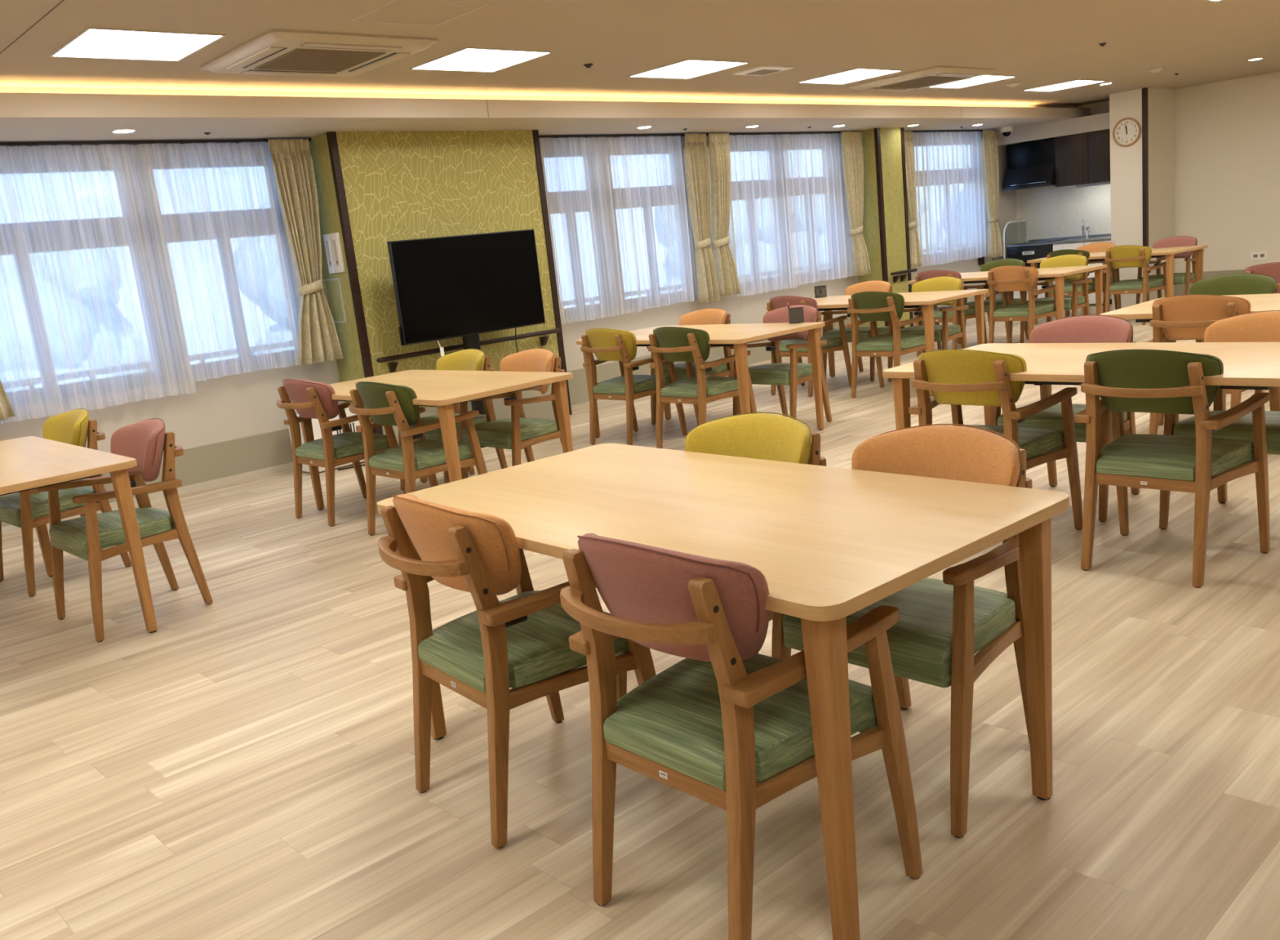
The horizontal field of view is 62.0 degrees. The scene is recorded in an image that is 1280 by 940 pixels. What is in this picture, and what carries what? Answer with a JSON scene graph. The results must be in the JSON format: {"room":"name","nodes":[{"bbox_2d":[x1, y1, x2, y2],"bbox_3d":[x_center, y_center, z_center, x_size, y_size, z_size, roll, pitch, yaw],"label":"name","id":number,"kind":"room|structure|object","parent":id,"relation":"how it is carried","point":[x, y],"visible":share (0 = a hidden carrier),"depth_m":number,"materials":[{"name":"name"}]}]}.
{"room":"care facility","nodes":[
{"label":"care facility","id":0,"kind":"room"},
{"bbox_2d":[308,130,559,422],"bbox_3d":[-1.480,-1.386,8.153,1.780,2.263,0.420,-17,16,-41],"label":"wall","id":1,"kind":"structure","parent":0,"point":[399,185],"depth_m":7.69,"materials":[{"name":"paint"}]},
{"bbox_2d":[329,232,345,272],"bbox_3d":[-2.111,-1.514,7.430,0.026,0.270,0.097,-17,16,-41],"label":"switch box","id":2,"kind":"object","parent":1,"relation":"attached to","point":[335,237],"visible":1,"depth_m":7.41,"materials":[{"name":"white plastic"}]},
{"bbox_2d":[325,131,382,434],"bbox_3d":[-1.974,-1.183,7.439,0.050,2.263,0.042,-17,16,-41],"label":"trim","id":3,"kind":"structure","parent":1,"relation":"attached to","point":[332,143],"depth_m":7.36,"materials":[{"name":"brown wood"}]},
{"bbox_2d":[376,328,559,372],"bbox_3d":[-1.261,-0.906,8.060,1.650,0.122,0.090,-17,16,-41],"label":"handrail","id":4,"kind":"object","parent":1,"relation":"attached to","point":[393,365],"visible":0.95,"depth_m":7.91,"materials":[{"name":"brown wood"}]},
{"bbox_2d":[382,382,555,444],"bbox_3d":[-1.231,-0.411,8.198,1.680,0.295,0.012,-17,16,-41],"label":"baseboard","id":5,"kind":"structure","parent":1,"relation":"attached to","point":[541,409],"depth_m":8.47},
{"bbox_2d":[532,129,572,414],"bbox_3d":[-0.712,-1.556,8.574,0.050,2.263,0.042,-17,16,-41],"label":"trim","id":6,"kind":"structure","parent":1,"relation":"attached to","point":[535,132],"depth_m":8.52,"materials":[{"name":"brown wood"}]},
{"bbox_2d":[566,314,861,404],"bbox_3d":[0.822,-1.138,10.607,4.660,0.295,0.014,-17,16,-41],"label":"baseboard","id":7,"kind":"structure","parent":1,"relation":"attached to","point":[578,387],"depth_m":9.67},
{"bbox_2d":[0,130,1017,535],"bbox_3d":[-1.154,-1.568,8.848,16.960,2.263,0.220,-17,16,-41],"label":"wall","id":8,"kind":"structure","parent":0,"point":[225,407],"depth_m":7.49,"materials":[{"name":"beige paint"}]},
{"bbox_2d":[0,428,293,526],"bbox_3d":[-4.652,0.485,5.681,6.860,0.295,0.014,-17,16,-41],"label":"baseboard","id":9,"kind":"structure","parent":8,"relation":"attached to","point":[244,455],"depth_m":7.32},
{"bbox_2d":[0,117,1071,142],"bbox_3d":[-0.952,-2.638,8.271,16.960,0.015,1.260,-17,16,-41],"label":"ceiling","id":10,"kind":"structure","parent":0,"point":[11,129],"depth_m":7.28,"materials":[{"name":"beige paint"}]},
{"bbox_2d":[0,137,311,146],"bbox_3d":[-4.720,-1.573,5.228,6.655,0.018,0.075,-17,16,-41],"label":"rail","id":11,"kind":"object","parent":10,"relation":"attached to","point":[236,140],"visible":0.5,"depth_m":6.60,"materials":[{"name":"metal"}]},
{"bbox_2d":[0,143,196,423],"bbox_3d":[-3.485,-1.140,6.439,1.308,1.582,0.076,-17,16,-41],"label":"sheer curtain","id":12,"kind":"object","parent":11,"relation":"hanging from","point":[153,352],"visible":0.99,"depth_m":6.52,"materials":[{"name":"white fabric"}]},
{"bbox_2d":[147,142,301,381],"bbox_3d":[-2.697,-1.409,7.145,0.937,1.512,0.075,-17,16,-41],"label":"sheer curtain","id":13,"kind":"object","parent":11,"relation":"hanging from","point":[216,206],"visible":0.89,"depth_m":7.10,"materials":[{"name":"white fabric"}]},
{"bbox_2d":[267,138,343,365],"bbox_3d":[-2.330,-1.502,7.370,0.352,1.516,0.116,-16,15,-39],"label":"drape","id":14,"kind":"object","parent":11,"relation":"hanging from","point":[292,163],"visible":1,"depth_m":7.36,"materials":[{"name":"beige fabric"}]},
{"bbox_2d":[538,131,842,138],"bbox_3d":[0.690,-3.177,10.096,4.670,0.018,0.075,-17,16,-41],"label":"rail","id":15,"kind":"object","parent":10,"relation":"attached to","point":[555,136],"visible":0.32,"depth_m":9.62,"materials":[{"name":"metal"}]},
{"bbox_2d":[539,136,642,324],"bbox_3d":[-0.483,-2.055,9.138,1.122,1.532,0.076,-17,16,-41],"label":"sheer curtain","id":16,"kind":"object","parent":15,"relation":"hanging from","point":[589,233],"visible":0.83,"depth_m":9.19,"materials":[{"name":"white fabric"}]},
{"bbox_2d":[622,135,694,309],"bbox_3d":[0.182,-2.263,9.736,0.762,1.512,0.076,-17,16,-41],"label":"sheer curtain","id":17,"kind":"object","parent":15,"relation":"hanging from","point":[666,178],"visible":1,"depth_m":9.74,"materials":[{"name":"white fabric"}]},
{"bbox_2d":[683,133,720,303],"bbox_3d":[0.593,-2.350,10.000,0.283,1.551,0.115,-14,14,-34],"label":"drape","id":18,"kind":"object","parent":15,"relation":"hanging from","point":[697,171],"visible":1,"depth_m":9.95,"materials":[{"name":"beige fabric"}]},
{"bbox_2d":[707,133,741,296],"bbox_3d":[0.801,-2.432,10.185,0.349,1.511,0.141,-17,16,-41],"label":"drape","id":19,"kind":"object","parent":15,"relation":"hanging from","point":[718,148],"visible":1,"depth_m":10.13,"materials":[{"name":"beige fabric"}]},
{"bbox_2d":[728,133,797,297],"bbox_3d":[1.183,-2.544,10.637,0.990,1.542,0.076,-17,16,-41],"label":"sheer curtain","id":20,"kind":"object","parent":15,"relation":"hanging from","point":[764,263],"visible":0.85,"depth_m":10.66,"materials":[{"name":"white fabric"}]},
{"bbox_2d":[782,133,853,285],"bbox_3d":[1.892,-2.764,11.275,1.066,1.522,0.076,-17,16,-41],"label":"sheer curtain","id":21,"kind":"object","parent":15,"relation":"hanging from","point":[822,240],"visible":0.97,"depth_m":11.26,"materials":[{"name":"white fabric"}]},
{"bbox_2d":[840,131,871,275],"bbox_3d":[2.350,-2.884,11.580,0.121,1.526,0.384,5,16,43],"label":"drape","id":22,"kind":"object","parent":15,"relation":"hanging from","point":[851,141],"visible":1,"depth_m":11.53,"materials":[{"name":"beige fabric"}]},
{"bbox_2d":[912,129,982,132],"bbox_3d":[3.630,-4.048,12.742,2.340,0.018,0.075,-17,16,-41],"label":"rail","id":23,"kind":"object","parent":10,"relation":"attached to","point":[937,131],"visible":0.46,"depth_m":12.74,"materials":[{"name":"metal"}]},
{"bbox_2d":[903,130,922,267],"bbox_3d":[3.089,-3.100,12.247,0.342,1.531,0.114,-17,16,-41],"label":"drape","id":24,"kind":"object","parent":23,"relation":"hanging from","point":[914,245],"visible":0.74,"depth_m":12.24,"materials":[{"name":"fabric"}]},
{"bbox_2d":[911,132,949,268],"bbox_3d":[3.419,-3.204,12.650,0.855,1.547,0.075,-17,16,-41],"label":"sheer curtain","id":25,"kind":"object","parent":23,"relation":"hanging from","point":[930,170],"visible":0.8,"depth_m":12.68,"materials":[{"name":"white fabric"}]},
{"bbox_2d":[942,131,986,262],"bbox_3d":[4.040,-3.388,13.209,0.902,1.547,0.076,-17,16,-41],"label":"sheer curtain","id":26,"kind":"object","parent":23,"relation":"hanging from","point":[963,162],"visible":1,"depth_m":13.18,"materials":[{"name":"white fabric"}]},
{"bbox_2d":[981,129,1003,257],"bbox_3d":[4.464,-3.488,13.487,0.364,1.571,0.116,-14,14,-34],"label":"drape","id":27,"kind":"object","parent":23,"relation":"hanging from","point":[989,153],"visible":1,"depth_m":13.44,"materials":[{"name":"beige fabric"}]},
{"bbox_2d":[0,303,1279,939],"bbox_3d":[2.640,0.024,5.157,16.960,0.100,11.120,-17,16,-41],"label":"floor","id":28,"kind":"structure","parent":0,"point":[242,766],"depth_m":2.78,"materials":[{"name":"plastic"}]},
{"bbox_2d":[0,408,131,596],"bbox_3d":[-2.888,0.129,5.253,0.532,0.799,0.535,6,17,44],"label":"armchair","id":29,"kind":"object","parent":28,"relation":"on","point":[73,427],"visible":0.61,"depth_m":5.13,"materials":[{"name":"brown wood"}]},
{"bbox_2d":[0,435,157,632],"bbox_3d":[-2.740,0.325,4.493,0.836,0.700,1.572,-17,16,-41],"label":"dining table","id":30,"kind":"object","parent":28,"relation":"on","point":[30,463],"visible":0.9,"depth_m":4.20,"materials":[{"name":"brown wood"}]},
{"bbox_2d":[35,417,213,642],"bbox_3d":[-2.170,0.215,4.484,0.535,0.799,0.532,-17,16,-42],"label":"armchair","id":31,"kind":"object","parent":28,"relation":"on","point":[146,441],"visible":0.93,"depth_m":4.42,"materials":[{"name":"brown wood"}]},
{"bbox_2d":[275,378,405,526],"bbox_3d":[-1.690,-0.146,5.952,0.535,0.799,0.532,-17,16,-42],"label":"armchair","id":32,"kind":"object","parent":28,"relation":"on","point":[310,399],"visible":0.93,"depth_m":5.78,"materials":[{"name":"brown wood"}]},
{"bbox_2d":[348,381,487,535],"bbox_3d":[-1.136,-0.085,5.387,0.535,0.799,0.532,-17,16,-42],"label":"armchair","id":33,"kind":"object","parent":28,"relation":"on","point":[388,404],"visible":0.94,"depth_m":5.24,"materials":[{"name":"green fabric"}]},
{"bbox_2d":[298,369,573,510],"bbox_3d":[-1.137,-0.132,5.845,0.836,0.700,1.572,-17,16,-42],"label":"dining table","id":34,"kind":"object","parent":28,"relation":"on","point":[442,389],"visible":0.67,"depth_m":5.51,"materials":[{"name":"brown wood"}]},
{"bbox_2d":[398,348,507,490],"bbox_3d":[-1.127,-0.300,6.399,0.535,0.799,0.532,-17,16,-41],"label":"armchair","id":35,"kind":"object","parent":28,"relation":"on","point":[468,359],"visible":0.31,"depth_m":6.37,"materials":[{"name":"brown wood"}]},
{"bbox_2d":[457,333,485,448],"bbox_3d":[-1.206,-0.821,7.806,0.760,1.250,0.390,-17,16,-41],"label":"stand","id":36,"kind":"object","parent":28,"relation":"on","point":[472,341],"visible":0.02,"depth_m":7.80,"materials":[{"name":"black plastic"}]},
{"bbox_2d":[386,229,545,345],"bbox_3d":[-1.227,-1.329,7.661,1.230,0.703,0.080,-17,16,-41],"label":"television","id":37,"kind":"object","parent":36,"relation":"attached to","point":[449,286],"visible":1,"depth_m":7.59,"materials":[{"name":"black plastic"}]},
{"bbox_2d":[459,347,564,479],"bbox_3d":[-0.676,-0.250,5.935,0.535,0.799,0.532,-17,16,-41],"label":"armchair","id":38,"kind":"object","parent":28,"relation":"on","point":[515,433],"visible":0.68,"depth_m":5.83,"materials":[{"name":"brown wood"}]},
{"bbox_2d":[377,493,656,848],"bbox_3d":[-0.318,0.410,2.631,0.535,0.799,0.532,-15,15,-36],"label":"armchair","id":39,"kind":"object","parent":28,"relation":"on","point":[519,642],"visible":0.93,"depth_m":2.45,"materials":[{"name":"brown wood"}]},
{"bbox_2d":[580,328,687,444],"bbox_3d":[-0.085,-0.593,7.258,0.535,0.799,0.532,-17,16,-41],"label":"armchair","id":40,"kind":"object","parent":28,"relation":"on","point":[606,344],"visible":0.88,"depth_m":7.09,"materials":[{"name":"brown wood"}]},
{"bbox_2d":[646,307,741,424],"bbox_3d":[0.415,-0.758,7.791,0.535,0.799,0.532,-17,16,-41],"label":"armchair","id":41,"kind":"object","parent":28,"relation":"on","point":[708,316],"visible":0.34,"depth_m":7.75,"materials":[{"name":"fabric"}]},
{"bbox_2d":[576,321,824,437],"bbox_3d":[0.406,-0.588,7.227,0.836,0.700,1.572,-16,16,-40],"label":"dining table","id":42,"kind":"object","parent":28,"relation":"on","point":[737,335],"visible":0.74,"depth_m":6.86,"materials":[{"name":"brown wood"}]},
{"bbox_2d":[648,326,756,448],"bbox_3d":[0.366,-0.539,6.777,0.535,0.799,0.532,-17,16,-41],"label":"armchair","id":43,"kind":"object","parent":28,"relation":"on","point":[676,344],"visible":0.91,"depth_m":6.62,"materials":[{"name":"brown wood"}]},
{"bbox_2d":[616,412,826,699],"bbox_3d":[0.257,0.269,3.012,0.535,0.799,0.532,-17,16,-41],"label":"armchair","id":44,"kind":"object","parent":28,"relation":"on","point":[757,435],"visible":0.23,"depth_m":3.04,"materials":[{"name":"yellow fabric"}]},
{"bbox_2d":[377,443,1069,939],"bbox_3d":[0.133,0.409,2.650,0.836,0.700,1.572,-16,15,-39],"label":"dining table","id":45,"kind":"object","parent":28,"relation":"on","point":[828,544],"visible":0.7,"depth_m":2.29,"materials":[{"name":"brown wood"}]},
{"bbox_2d":[560,533,922,939],"bbox_3d":[0.163,0.471,2.102,0.535,0.799,0.532,-16,16,-40],"label":"armchair","id":46,"kind":"object","parent":28,"relation":"on","point":[727,726],"visible":1,"depth_m":1.95,"materials":[{"name":"brown wood"}]},
{"bbox_2d":[729,304,831,422],"bbox_3d":[0.969,-0.688,7.181,0.535,0.799,0.532,-17,16,-41],"label":"armchair","id":47,"kind":"object","parent":28,"relation":"on","point":[780,374],"visible":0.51,"depth_m":7.10,"materials":[{"name":"brown wood"}]},
{"bbox_2d":[765,295,851,396],"bbox_3d":[1.326,-1.025,8.595,0.535,0.799,0.532,-17,16,-41],"label":"armchair","id":48,"kind":"object","parent":28,"relation":"on","point":[833,343],"visible":0.34,"depth_m":8.50,"materials":[{"name":"brown wood"}]},
{"bbox_2d":[821,280,893,381],"bbox_3d":[1.910,-1.202,9.141,0.535,0.799,0.532,-17,16,-41],"label":"armchair","id":49,"kind":"object","parent":28,"relation":"on","point":[864,332],"visible":0.35,"depth_m":9.12,"materials":[{"name":"fabric"}]},
{"bbox_2d":[765,288,988,395],"bbox_3d":[1.890,-1.024,8.546,0.836,0.700,1.572,-16,16,-41],"label":"dining table","id":50,"kind":"object","parent":28,"relation":"on","point":[926,300],"visible":0.57,"depth_m":8.18,"materials":[{"name":"brown wood"}]},
{"bbox_2d":[846,291,935,397],"bbox_3d":[1.873,-0.970,8.059,0.535,0.799,0.532,-17,16,-41],"label":"armchair","id":51,"kind":"object","parent":28,"relation":"on","point":[873,307],"visible":0.83,"depth_m":7.91,"materials":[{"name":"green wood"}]},
{"bbox_2d":[771,423,1032,837],"bbox_3d":[0.660,0.322,2.557,0.535,0.799,0.532,-17,16,-41],"label":"armchair","id":52,"kind":"object","parent":28,"relation":"on","point":[936,637],"visible":0.5,"depth_m":2.43,"materials":[{"name":"brown wood"}]},
{"bbox_2d":[888,275,968,382],"bbox_3d":[2.365,-1.147,8.648,0.535,0.799,0.532,-17,16,-41],"label":"armchair","id":53,"kind":"object","parent":28,"relation":"on","point":[944,332],"visible":0.56,"depth_m":8.58,"materials":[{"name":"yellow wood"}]},
{"bbox_2d":[915,270,987,356],"bbox_3d":[2.890,-1.498,10.047,0.535,0.799,0.532,-17,16,-41],"label":"armchair","id":54,"kind":"object","parent":28,"relation":"on","point":[970,313],"visible":0.37,"depth_m":9.90,"materials":[{"name":"fabric"}]},
{"bbox_2d":[908,349,1082,529],"bbox_3d":[1.386,-0.114,4.256,0.535,0.799,0.532,-17,16,-41],"label":"armchair","id":55,"kind":"object","parent":28,"relation":"on","point":[957,378],"visible":0.75,"depth_m":4.10,"materials":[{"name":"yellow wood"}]},
{"bbox_2d":[963,257,1028,342],"bbox_3d":[3.516,-1.653,10.465,0.535,0.799,0.532,-17,16,-41],"label":"armchair","id":56,"kind":"object","parent":28,"relation":"on","point":[1011,261],"visible":0.33,"depth_m":10.47,"materials":[{"name":"brown wood"}]},
{"bbox_2d":[907,264,1106,352],"bbox_3d":[3.413,-1.483,9.951,0.836,0.700,1.572,-16,15,-39],"label":"dining table","id":57,"kind":"object","parent":28,"relation":"on","point":[1057,273],"visible":0.38,"depth_m":9.55,"materials":[{"name":"brown wood"}]},
{"bbox_2d":[985,265,1057,343],"bbox_3d":[3.387,-1.433,9.487,0.535,0.799,0.532,-17,16,-41],"label":"armchair","id":58,"kind":"object","parent":28,"relation":"on","point":[1006,278],"visible":0.88,"depth_m":9.34,"materials":[{"name":"orange fabric"}]},
{"bbox_2d":[1020,254,1092,342],"bbox_3d":[3.930,-1.597,9.994,0.535,0.799,0.532,-17,16,-41],"label":"armchair","id":59,"kind":"object","parent":28,"relation":"on","point":[1074,302],"visible":0.61,"depth_m":9.94,"materials":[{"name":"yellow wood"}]},
{"bbox_2d":[1006,233,1111,304],"bbox_3d":[5.517,-2.546,13.608,0.611,0.830,1.455,-17,16,-41],"label":"kitchen cabinet","id":60,"kind":"object","parent":28,"relation":"on","point":[1072,242],"depth_m":13.36,"materials":[{"name":"silver metal"}]},
{"bbox_2d":[1007,239,1066,301],"bbox_3d":[5.229,-2.597,13.906,0.602,0.746,0.600,-17,16,-41],"label":"stove","id":61,"kind":"object","parent":60,"relation":"in","point":[1028,252],"visible":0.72,"depth_m":13.69,"materials":[{"name":"black metal"}]},
{"bbox_2d":[1009,239,1066,245],"bbox_3d":[5.173,-2.953,13.822,0.480,0.006,0.550,-17,16,-41],"label":"cooktop","id":62,"kind":"object","parent":61,"relation":"in","point":[1050,241],"depth_m":13.72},
{"bbox_2d":[1006,235,1111,247],"bbox_3d":[5.480,-2.909,13.533,0.608,0.025,1.455,-17,16,-41],"label":"countertop","id":63,"kind":"structure","parent":60,"relation":"on","point":[1107,237],"depth_m":13.36,"materials":[{"name":"silver metal"}]},
{"bbox_2d":[990,315,1139,521],"bbox_3d":[1.881,-0.251,4.656,0.535,0.799,0.532,-17,16,-41],"label":"armchair","id":64,"kind":"object","parent":28,"relation":"on","point":[1082,328],"visible":0.32,"depth_m":4.62,"materials":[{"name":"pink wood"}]},
{"bbox_2d":[1046,248,1106,322],"bbox_3d":[4.627,-1.963,11.371,0.535,0.799,0.532,-17,16,-41],"label":"armchair","id":65,"kind":"object","parent":28,"relation":"on","point":[1068,286],"visible":0.34,"depth_m":11.22,"materials":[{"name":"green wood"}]},
{"bbox_2d":[882,342,1279,429],"bbox_3d":[1.851,-0.089,4.145,0.836,0.700,1.572,-16,16,-41],"label":"dining table","id":66,"kind":"object","parent":28,"relation":"on","point":[1246,365],"visible":0.4,"depth_m":4.04,"materials":[{"name":"brown wood"}]},
{"bbox_2d":[1063,241,1117,313],"bbox_3d":[5.080,-2.138,11.973,0.535,0.799,0.532,-17,16,-41],"label":"armchair","id":67,"kind":"object","parent":28,"relation":"on","point":[1100,246],"visible":0.18,"depth_m":11.98,"materials":[{"name":"brown wood"}]},
{"bbox_2d":[1026,244,1207,324],"bbox_3d":[5.066,-1.956,11.362,0.836,0.700,1.572,-16,15,-39],"label":"dining table","id":68,"kind":"object","parent":28,"relation":"on","point":[1169,252],"visible":0.56,"depth_m":10.94,"materials":[{"name":"brown wood"}]},
{"bbox_2d":[1102,244,1167,324],"bbox_3d":[5.043,-1.905,10.892,0.535,0.799,0.532,-17,16,-41],"label":"armchair","id":69,"kind":"object","parent":28,"relation":"on","point":[1126,255],"visible":0.92,"depth_m":10.75,"materials":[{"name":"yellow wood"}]},
{"bbox_2d":[1136,235,1197,304],"bbox_3d":[5.647,-2.063,11.332,0.535,0.799,0.532,-17,16,-41],"label":"armchair","id":70,"kind":"object","parent":28,"relation":"on","point":[1188,277],"visible":0.54,"depth_m":11.28,"materials":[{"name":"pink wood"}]},
{"bbox_2d":[1074,349,1270,587],"bbox_3d":[1.849,-0.058,3.758,0.535,0.799,0.532,-17,16,-41],"label":"armchair","id":71,"kind":"object","parent":28,"relation":"on","point":[1132,380],"visible":1,"depth_m":3.63,"materials":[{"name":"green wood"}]},
{"bbox_2d":[1099,293,1279,440],"bbox_3d":[3.273,-0.499,5.369,0.836,0.700,1.572,-16,16,-41],"label":"dining table","id":72,"kind":"object","parent":28,"relation":"on","point":[1142,312],"visible":0.13,"depth_m":5.52,"materials":[{"name":"brown wood"}]},
{"bbox_2d":[1146,294,1279,434],"bbox_3d":[2.850,-0.501,5.348,0.535,0.799,0.532,-17,16,-41],"label":"armchair","id":73,"kind":"object","parent":28,"relation":"on","point":[1184,317],"visible":0.43,"depth_m":5.17,"materials":[{"name":"orange fabric"}]},
{"bbox_2d":[1158,272,1277,425],"bbox_3d":[3.280,-0.679,5.975,0.535,0.799,0.532,-17,16,-41],"label":"armchair","id":74,"kind":"object","parent":28,"relation":"on","point":[1244,283],"visible":0.22,"depth_m":6.01,"materials":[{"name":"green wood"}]},
{"bbox_2d":[1159,310,1279,528],"bbox_3d":[2.383,-0.191,4.117,0.535,0.799,0.532,-17,16,-41],"label":"armchair","id":75,"kind":"object","parent":28,"relation":"on","point":[1261,326],"visible":0.48,"depth_m":4.17,"materials":[{"name":"brown wood"}]},
{"bbox_2d":[1244,262,1279,293],"bbox_3d":[4.098,-0.927,6.740,0.535,0.799,0.532,-17,16,-41],"label":"armchair","id":76,"kind":"object","parent":28,"relation":"on","point":[1273,269],"visible":0.12,"depth_m":6.58,"materials":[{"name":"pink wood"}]},
{"bbox_2d":[0,0,1279,106],"bbox_3d":[2.744,-2.411,4.239,16.960,0.120,10.040,-17,16,-41],"label":"ceiling","id":77,"kind":"structure","parent":0,"point":[1202,42],"depth_m":6.45,"materials":[{"name":"beige paint"}]},
{"bbox_2d":[48,26,226,61],"bbox_3d":[-2.311,-1.949,4.896,0.595,0.006,0.595,-17,16,-41],"label":"recessed light","id":78,"kind":"object","parent":77,"relation":"in","point":[91,42],"visible":1,"depth_m":4.87,"materials":[{"name":"white plastic"}]},
{"bbox_2d":[200,29,438,76],"bbox_3d":[-1.653,-2.125,5.492,0.910,0.044,0.910,-17,16,-41],"label":"air conditioner","id":79,"kind":"object","parent":77,"relation":"attached to","point":[280,52],"visible":1,"depth_m":5.34,"materials":[{"name":"beige plastic"}]},
{"bbox_2d":[254,48,386,71],"bbox_3d":[-1.651,-2.108,5.496,0.490,0.008,0.490,-17,16,-41],"label":"grille","id":80,"kind":"object","parent":79,"relation":"attached to","point":[292,60],"depth_m":5.46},
{"bbox_2d":[408,47,552,72],"bbox_3d":[-0.919,-2.361,6.149,0.595,0.006,0.595,-17,16,-41],"label":"recessed light","id":81,"kind":"object","parent":77,"relation":"in","point":[467,59],"visible":1,"depth_m":6.13,"materials":[{"name":"white plastic"}]},
{"bbox_2d":[0,86,1078,107],"bbox_3d":[-0.641,-2.684,7.911,16.960,0.160,0.040,-17,16,-41],"label":"cove","id":82,"kind":"object","parent":77,"relation":"attached to","point":[12,90],"visible":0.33,"depth_m":7.19,"materials":[{"name":"beige paint"}]},
{"bbox_2d":[626,58,750,79],"bbox_3d":[0.332,-2.732,7.274,0.595,0.006,0.595,-17,16,-41],"label":"recessed light","id":83,"kind":"object","parent":77,"relation":"in","point":[688,68],"visible":1,"depth_m":7.25,"materials":[{"name":"white"}]},
{"bbox_2d":[732,65,793,75],"bbox_3d":[0.886,-2.868,7.669,0.340,0.019,0.300,-17,16,-41],"label":"ceiling vent","id":84,"kind":"object","parent":77,"relation":"in","point":[762,70],"visible":1,"depth_m":7.61,"materials":[{"name":"white plastic"}]},
{"bbox_2d":[796,67,902,84],"bbox_3d":[1.672,-3.129,8.480,0.595,0.006,0.595,-17,16,-41],"label":"recessed light","id":85,"kind":"object","parent":77,"relation":"in","point":[860,73],"visible":1,"depth_m":8.46,"materials":[{"name":"white"}]},
{"bbox_2d":[846,66,995,91],"bbox_3d":[2.384,-3.305,9.045,0.910,0.044,0.910,-17,16,-41],"label":"air conditioner","id":86,"kind":"object","parent":77,"relation":"attached to","point":[937,75],"visible":1,"depth_m":8.88,"materials":[{"name":"beige plastic"}]},
{"bbox_2d":[880,75,962,88],"bbox_3d":[2.385,-3.287,9.048,0.490,0.008,0.490,-17,16,-41],"label":"grille","id":87,"kind":"object","parent":86,"relation":"attached to","point":[928,80],"depth_m":9.00,"materials":[{"name":"plastic"}]},
{"bbox_2d":[931,74,1017,88],"bbox_3d":[2.995,-3.522,9.671,0.595,0.006,0.595,-17,16,-41],"label":"recessed light","id":88,"kind":"object","parent":77,"relation":"in","point":[985,78],"visible":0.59,"depth_m":9.69,"materials":[{"name":"white"}]},
{"bbox_2d":[1022,79,1106,92],"bbox_3d":[4.326,-3.916,10.869,0.595,0.006,0.595,-17,16,-41],"label":"recessed light","id":89,"kind":"object","parent":77,"relation":"in","point":[1075,83],"visible":1,"depth_m":10.85,"materials":[{"name":"white"}]},
{"bbox_2d":[857,128,910,327],"bbox_3d":[2.721,-2.641,11.980,0.500,2.263,0.350,-17,16,-41],"label":"wall","id":90,"kind":"structure","parent":0,"point":[891,140],"depth_m":11.77,"materials":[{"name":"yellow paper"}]},
{"bbox_2d":[873,128,888,326],"bbox_3d":[2.668,-2.578,11.710,0.050,2.263,0.042,-17,16,-41],"label":"trim","id":91,"kind":"structure","parent":90,"relation":"attached to","point":[877,131],"depth_m":11.63,"materials":[{"name":"brown wood"}]},
{"bbox_2d":[900,127,913,326],"bbox_3d":[3.001,-2.677,12.009,0.050,2.263,0.042,-17,16,-41],"label":"trim","id":92,"kind":"structure","parent":90,"relation":"attached to","point":[902,135],"depth_m":11.94,"materials":[{"name":"brown wood"}]},
{"bbox_2d":[1109,88,1174,306],"bbox_3d":[5.995,-3.230,12.695,0.840,2.438,0.405,-17,16,-41],"label":"wall column","id":93,"kind":"structure","parent":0,"point":[1126,162],"depth_m":12.43,"materials":[{"name":"beige paint"}]},
{"bbox_2d":[1112,117,1141,146],"bbox_3d":[5.596,-3.881,12.253,0.036,0.320,0.320,-17,16,-41],"label":"wall clock","id":94,"kind":"object","parent":93,"relation":"attached to","point":[1127,131],"visible":1,"depth_m":12.25,"materials":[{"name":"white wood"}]},
{"bbox_2d":[1142,87,1149,301],"bbox_3d":[5.830,-3.127,12.288,0.055,2.438,0.046,-17,16,-41],"label":"trim","id":95,"kind":"structure","parent":93,"relation":"attached to","point":[1144,91],"depth_m":12.20,"materials":[{"name":"brown wood"}]},
{"bbox_2d":[1015,71,1279,272],"bbox_3d":[8.696,-3.095,10.457,0.100,2.538,11.120,-17,16,-41],"label":"wall","id":96,"kind":"structure","parent":0,"point":[1227,133],"depth_m":12.36,"materials":[{"name":"beige paint"}]},
{"bbox_2d":[0,92,1090,118],"bbox_3d":[-0.523,-2.636,7.795,16.960,0.120,0.018,-17,16,-41],"label":"trim","id":97,"kind":"structure","parent":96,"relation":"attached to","point":[64,105],"depth_m":7.01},
{"bbox_2d":[1002,138,1055,191],"bbox_3d":[5.087,-3.917,13.681,0.576,0.563,0.660,-17,16,-41],"label":"range hood","id":98,"kind":"object","parent":96,"relation":"attached to","point":[1029,165],"visible":0.83,"depth_m":13.53,"materials":[{"name":"black metal"}]},
{"bbox_2d":[996,112,1109,146],"bbox_3d":[5.343,-4.279,13.365,0.460,0.188,1.630,-17,16,-41],"label":"soffit","id":99,"kind":"structure","parent":96,"relation":"attached to","point":[1047,131],"depth_m":13.24,"materials":[{"name":"paint"}]},
{"bbox_2d":[1019,184,1111,242],"bbox_3d":[5.631,-3.317,13.704,0.012,0.668,1.565,-17,16,-41],"label":"backsplash","id":100,"kind":"structure","parent":96,"relation":"attached to","point":[1053,212],"depth_m":13.82,"materials":[{"name":"white tile"}]},
{"bbox_2d":[1054,128,1110,187],"bbox_3d":[5.647,-3.842,13.171,0.460,0.641,0.853,-17,16,-41],"label":"upper cabinet","id":101,"kind":"object","parent":96,"relation":"attached to","point":[1082,159],"visible":0.77,"depth_m":13.07,"materials":[{"name":"brown wood"}]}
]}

